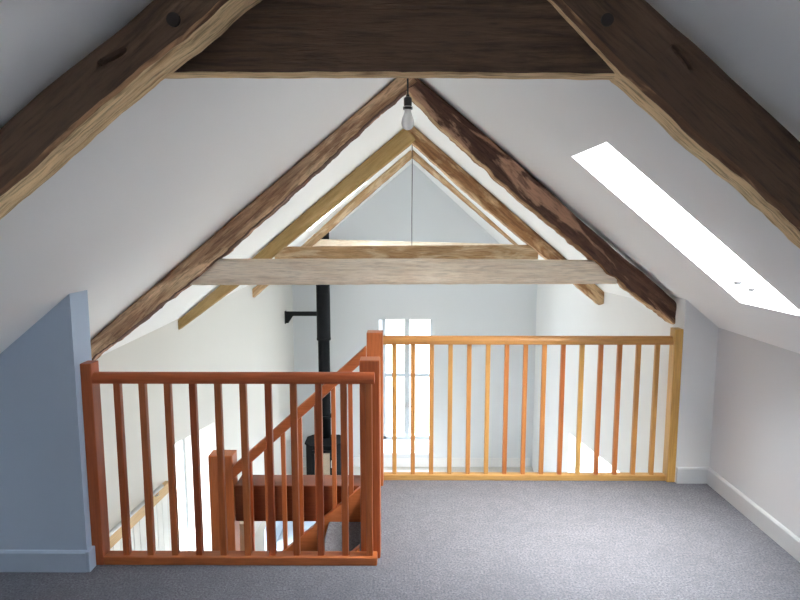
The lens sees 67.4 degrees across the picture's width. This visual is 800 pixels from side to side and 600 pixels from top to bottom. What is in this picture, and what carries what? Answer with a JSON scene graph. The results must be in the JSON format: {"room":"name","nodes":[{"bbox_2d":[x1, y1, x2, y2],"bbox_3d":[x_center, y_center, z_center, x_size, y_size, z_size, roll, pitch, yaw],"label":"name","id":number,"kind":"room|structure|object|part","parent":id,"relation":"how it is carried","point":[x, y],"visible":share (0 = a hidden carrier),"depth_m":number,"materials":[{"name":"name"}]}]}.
{"room":"attic loft landing","nodes":[
{"label":"attic loft landing","id":0,"kind":"room"},
{"bbox_2d":[0,290,91,549],"bbox_3d":[-1.880,0.580,2.718,0.933,1.283,0.145,0,7,0],"label":"wall","id":1,"kind":"structure","parent":0,"point":[44,497],"depth_m":2.65,"materials":[{"name":"blue paint"}]},
{"bbox_2d":[0,550,86,571],"bbox_3d":[-1.851,1.178,2.710,0.873,0.098,0.018,0,7,0],"label":"baseboard","id":2,"kind":"structure","parent":1,"relation":"attached to","point":[10,560],"depth_m":2.70,"materials":[{"name":"blue paint"}]},
{"bbox_2d":[85,546,95,571],"bbox_3d":[-1.405,1.176,2.727,0.018,0.098,0.056,0,7,0],"label":"baseboard","id":3,"kind":"structure","parent":1,"relation":"attached to","point":[90,555],"depth_m":2.71,"materials":[{"name":"blue paint"}]},
{"bbox_2d":[97,285,293,550],"bbox_3d":[-2.453,1.877,4.425,0.449,3.690,12.759,1,7,4],"label":"wall","id":4,"kind":"structure","parent":0,"point":[241,332],"depth_m":6.69,"materials":[{"name":"beige paint"}]},
{"bbox_2d":[109,481,168,548],"bbox_3d":[-2.161,1.768,4.691,0.091,0.162,1.627,1,7,4],"label":"wall handrail","id":5,"kind":"object","parent":4,"relation":"attached to","point":[115,534],"visible":0.4,"depth_m":4.89,"materials":[{"name":"brown wood"}]},
{"bbox_2d":[110,495,169,550],"bbox_3d":[-2.199,2.475,4.769,0.018,1.420,1.597,1,7,4],"label":"trim","id":6,"kind":"structure","parent":4,"relation":"attached to","point":[138,532],"depth_m":5.29,"materials":[{"name":"white paint"}]},
{"bbox_2d":[177,439,188,550],"bbox_3d":[-2.463,2.340,6.231,0.060,2.091,1.056,1,7,4],"label":"window","id":7,"kind":"structure","parent":4,"relation":"in","point":[180,445],"depth_m":6.69,"materials":[{"name":"grey paint"}]},
{"bbox_2d":[0,0,411,355],"bbox_3d":[-1.367,-0.532,4.123,3.107,2.802,12.900,0,7,0],"label":"ceiling","id":8,"kind":"structure","parent":0,"point":[179,164],"depth_m":2.24,"materials":[{"name":"white paint"}]},
{"bbox_2d":[91,78,676,359],"bbox_3d":[-0.203,-0.358,3.659,4.164,1.996,0.167,0,7,0],"label":"roof truss","id":9,"kind":"object","parent":8,"relation":"attached to","point":[205,265],"visible":0.92,"depth_m":3.62,"materials":[{"name":"brown wood"}]},
{"bbox_2d":[178,126,603,329],"bbox_3d":[-0.083,-0.673,5.684,4.237,1.917,0.160,0,7,0],"label":"roof truss","id":10,"kind":"object","parent":8,"relation":"attached to","point":[278,248],"visible":0.81,"depth_m":5.64,"materials":[{"name":"brown wood"}]},
{"bbox_2d":[252,150,534,297],"bbox_3d":[-0.014,-0.989,7.897,4.082,1.923,0.130,0,7,0],"label":"roof truss","id":11,"kind":"object","parent":8,"relation":"attached to","point":[316,239],"visible":0.66,"depth_m":7.84,"materials":[{"name":"brown wood"}]},
{"bbox_2d":[0,0,799,247],"bbox_3d":[-0.064,-0.131,1.330,3.998,1.724,0.204,0,7,0],"label":"roof truss","id":12,"kind":"object","parent":8,"relation":"attached to","point":[629,44],"visible":1,"depth_m":1.31,"materials":[{"name":"brown wood"}]},
{"bbox_2d":[401,78,413,129],"bbox_3d":[0.036,-1.027,2.795,0.100,0.458,0.100,0,7,0],"label":"pendant lamp","id":13,"kind":"object","parent":8,"relation":"hanging from","point":[407,122],"visible":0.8,"depth_m":2.80,"materials":[{"name":"glass"}]},
{"bbox_3d":[0.036,-0.847,2.817,0.059,0.095,0.059,0,7,0],"label":"bulb","id":14,"kind":"part","parent":13,"relation":"part of","materials":[{"name":"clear glass"}]},
{"bbox_3d":[0.037,-1.095,2.787,0.011,0.282,0.008,0,7,0],"label":"cord","id":15,"kind":"part","parent":13,"relation":"part of","materials":[{"name":"black"}]},
{"bbox_2d":[411,145,412,244],"bbox_3d":[0.134,-1.106,6.715,0.100,1.366,0.100,0,7,0],"label":"pendant lamp","id":16,"kind":"object","parent":8,"relation":"hanging from","point":[412,145],"visible":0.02,"depth_m":6.69,"materials":[{"name":"metal"}]},
{"bbox_2d":[255,467,533,550],"bbox_3d":[0.021,3.685,4.636,6.400,0.150,12.700,0,7,0],"label":"ground","id":17,"kind":"structure","parent":0,"point":[259,535],"depth_m":10.26,"materials":[{"name":"stone"}]},
{"bbox_2d":[239,521,244,550],"bbox_3d":[-1.063,2.568,4.176,0.095,2.180,0.090,0,7,0],"label":"post","id":18,"kind":"object","parent":17,"relation":"on","point":[241,523],"visible":0.04,"depth_m":4.01,"materials":[{"name":"brown wood"}]},
{"bbox_2d":[208,346,366,550],"bbox_3d":[-1.230,2.024,3.362,2.090,3.459,0.885,0,7,0],"label":"staircase","id":19,"kind":"structure","parent":17,"relation":"on","point":[333,518],"depth_m":3.56,"materials":[{"name":"red brown stained pine"}]},
{"bbox_3d":[-1.070,1.496,3.689,0.145,1.158,0.105,0,7,0],"label":"newel post","id":20,"kind":"part","parent":19,"relation":"part of","materials":[{"name":"brown wood"}]},
{"bbox_3d":[-0.597,0.666,3.536,0.803,0.808,0.056,0,7,0],"label":"handrail","id":21,"kind":"part","parent":19,"relation":"part of","materials":[{"name":"brown wood"}]},
{"bbox_2d":[264,521,315,550],"bbox_3d":[-1.115,2.824,7.498,1.000,0.860,0.800,0,7,0],"label":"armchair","id":22,"kind":"object","parent":17,"relation":"on","point":[279,524],"visible":0.09,"depth_m":7.22,"materials":[{"name":"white fabric"}]},
{"bbox_3d":[-1.535,2.878,7.466,0.160,0.440,0.720,0,7,0],"label":"armrest","id":23,"kind":"part","parent":22,"relation":"part of","materials":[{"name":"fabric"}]},
{"bbox_2d":[285,232,340,474],"bbox_3d":[-1.383,0.921,9.514,0.918,4.142,0.602,0,7,0],"label":"wood stove","id":24,"kind":"object","parent":17,"relation":"on","point":[322,312],"visible":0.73,"depth_m":9.57,"materials":[{"name":"black metal"}]},
{"bbox_3d":[-1.223,2.277,9.699,0.599,0.025,0.535,0,7,0],"label":"plate","id":25,"kind":"part","parent":24,"relation":"part of","materials":[{"name":"black metal"}]},
{"bbox_2d":[306,445,340,474],"bbox_3d":[-1.224,2.577,9.701,0.560,0.570,0.568,0,7,0],"label":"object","id":26,"kind":"object","parent":24,"relation":"in","point":[310,449],"depth_m":9.48,"materials":[{"name":"metal"}]},
{"bbox_2d":[0,480,799,599],"bbox_3d":[-0.354,1.586,0.908,4.596,0.270,5.790,0,7,0],"label":"floor","id":27,"kind":"structure","parent":0,"point":[441,539],"depth_m":2.80,"materials":[{"name":"grey carpet"}]},
{"bbox_2d":[80,357,380,565],"bbox_3d":[-0.753,0.741,2.775,1.322,0.949,0.152,0,7,0],"label":"balustrade","id":28,"kind":"object","parent":27,"relation":"on","point":[368,376],"visible":0.99,"depth_m":2.73,"materials":[{"name":"brown wood"}]},
{"bbox_3d":[-1.389,0.747,2.739,0.050,0.947,0.070,0,7,0],"label":"wall post","id":29,"kind":"part","parent":28,"relation":"part of","materials":[{"name":"brown wood"}]},
{"bbox_3d":[-0.739,0.345,2.681,1.252,0.047,0.062,0,7,0],"label":"handrail","id":30,"kind":"part","parent":28,"relation":"part of","materials":[{"name":"brown wood"}]},
{"bbox_3d":[-0.734,1.198,2.786,1.259,0.040,0.060,0,7,0],"label":"rail","id":31,"kind":"part","parent":28,"relation":"part of","materials":[{"name":"brown wood"}]},
{"bbox_3d":[-0.138,0.738,2.803,0.092,0.949,0.090,0,7,0],"label":"newel post","id":32,"kind":"part","parent":28,"relation":"part of","materials":[{"name":"brown wood"}]},
{"bbox_2d":[235,475,359,520],"bbox_3d":[-0.589,1.220,3.703,0.811,0.226,0.165,0,7,0],"label":"beam","id":33,"kind":"structure","parent":27,"relation":"attached to","point":[258,480],"depth_m":3.62,"materials":[{"name":"brown wood"}]},
{"bbox_2d":[367,327,683,485],"bbox_3d":[0.740,0.641,3.606,1.870,0.945,0.139,0,7,0],"label":"balustrade","id":34,"kind":"object","parent":27,"relation":"on","point":[376,340],"visible":0.98,"depth_m":3.63,"materials":[{"name":"brown wood"}]},
{"bbox_3d":[-0.148,0.648,3.587,0.094,0.935,0.090,0,7,0],"label":"newel post","id":35,"kind":"part","parent":34,"relation":"part of","materials":[{"name":"brown wood"}]},
{"bbox_3d":[0.762,1.088,3.702,1.727,0.034,0.052,0,7,0],"label":"rail","id":36,"kind":"part","parent":34,"relation":"part of","materials":[{"name":"brown wood"}]},
{"bbox_3d":[0.762,0.239,3.598,1.730,0.049,0.058,0,7,0],"label":"handrail","id":37,"kind":"part","parent":34,"relation":"part of","materials":[{"name":"brown wood"}]},
{"bbox_3d":[1.651,0.638,3.633,0.049,0.945,0.070,0,7,0],"label":"wall post","id":38,"kind":"part","parent":34,"relation":"part of","materials":[{"name":"brown wood"}]},
{"bbox_2d":[292,164,536,466],"bbox_3d":[0.201,0.138,10.319,5.500,5.700,0.450,0,7,0],"label":"wall","id":39,"kind":"structure","parent":0,"point":[455,309],"depth_m":10.11,"materials":[{"name":"grey paint"}]},
{"bbox_2d":[383,320,433,454],"bbox_3d":[0.111,1.462,10.414,1.000,2.392,0.405,0,7,0],"label":"window","id":40,"kind":"structure","parent":39,"relation":"in","point":[406,374],"depth_m":10.54,"materials":[{"name":"grey paint"}]},
{"bbox_3d":[0.102,2.654,10.380,0.985,0.035,0.045,0,7,0],"label":"sill","id":41,"kind":"part","parent":40,"relation":"part of","materials":[{"name":"white paint"}]},
{"bbox_2d":[303,458,529,466],"bbox_3d":[0.230,2.817,10.412,4.040,0.160,0.020,0,7,0],"label":"baseboard","id":42,"kind":"structure","parent":39,"relation":"attached to","point":[401,462],"depth_m":10.40,"materials":[{"name":"white paint"}]},
{"bbox_2d":[532,284,661,471],"bbox_3d":[2.040,1.647,4.374,0.449,4.159,12.771,1,7,5],"label":"wall","id":43,"kind":"structure","parent":0,"point":[561,309],"depth_m":6.24,"materials":[{"name":"white paint"}]},
{"bbox_2d":[598,456,602,471],"bbox_3d":[2.315,1.945,6.143,0.060,1.235,2.151,1,7,5],"label":"window","id":44,"kind":"structure","parent":43,"relation":"in","point":[600,469],"depth_m":7.17,"materials":[{"name":"grey paint"}]},
{"bbox_2d":[411,0,799,353],"bbox_3d":[1.512,-0.563,4.104,2.922,2.770,12.900,0,7,0],"label":"ceiling","id":45,"kind":"structure","parent":0,"point":[589,144],"depth_m":2.59,"materials":[{"name":"white paint"}]},
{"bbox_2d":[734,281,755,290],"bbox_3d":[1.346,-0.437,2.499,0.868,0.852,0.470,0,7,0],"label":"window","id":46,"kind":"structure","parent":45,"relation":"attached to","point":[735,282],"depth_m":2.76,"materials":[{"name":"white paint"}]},
{"bbox_2d":[654,295,717,479],"bbox_3d":[1.899,0.660,3.749,0.445,1.412,0.300,0,7,0],"label":"wall","id":47,"kind":"structure","parent":0,"point":[700,335],"depth_m":3.60,"materials":[{"name":"white paint"}]},
{"bbox_2d":[675,467,709,483],"bbox_3d":[1.777,1.063,3.640,0.200,0.098,0.018,0,7,0],"label":"baseboard","id":48,"kind":"structure","parent":47,"relation":"attached to","point":[684,475],"depth_m":3.63,"materials":[{"name":"grey paint"}]},
{"bbox_2d":[709,328,799,537],"bbox_3d":[1.903,0.970,0.775,0.080,0.986,5.720,0,7,0],"label":"wall","id":49,"kind":"structure","parent":0,"point":[755,435],"depth_m":3.13,"materials":[{"name":"grey paint"}]},
{"bbox_2d":[707,468,799,561],"bbox_3d":[1.854,1.412,0.811,0.018,0.098,5.682,0,7,0],"label":"baseboard","id":50,"kind":"structure","parent":49,"relation":"attached to","point":[769,525],"depth_m":3.12,"materials":[{"name":"grey paint"}]}
]}

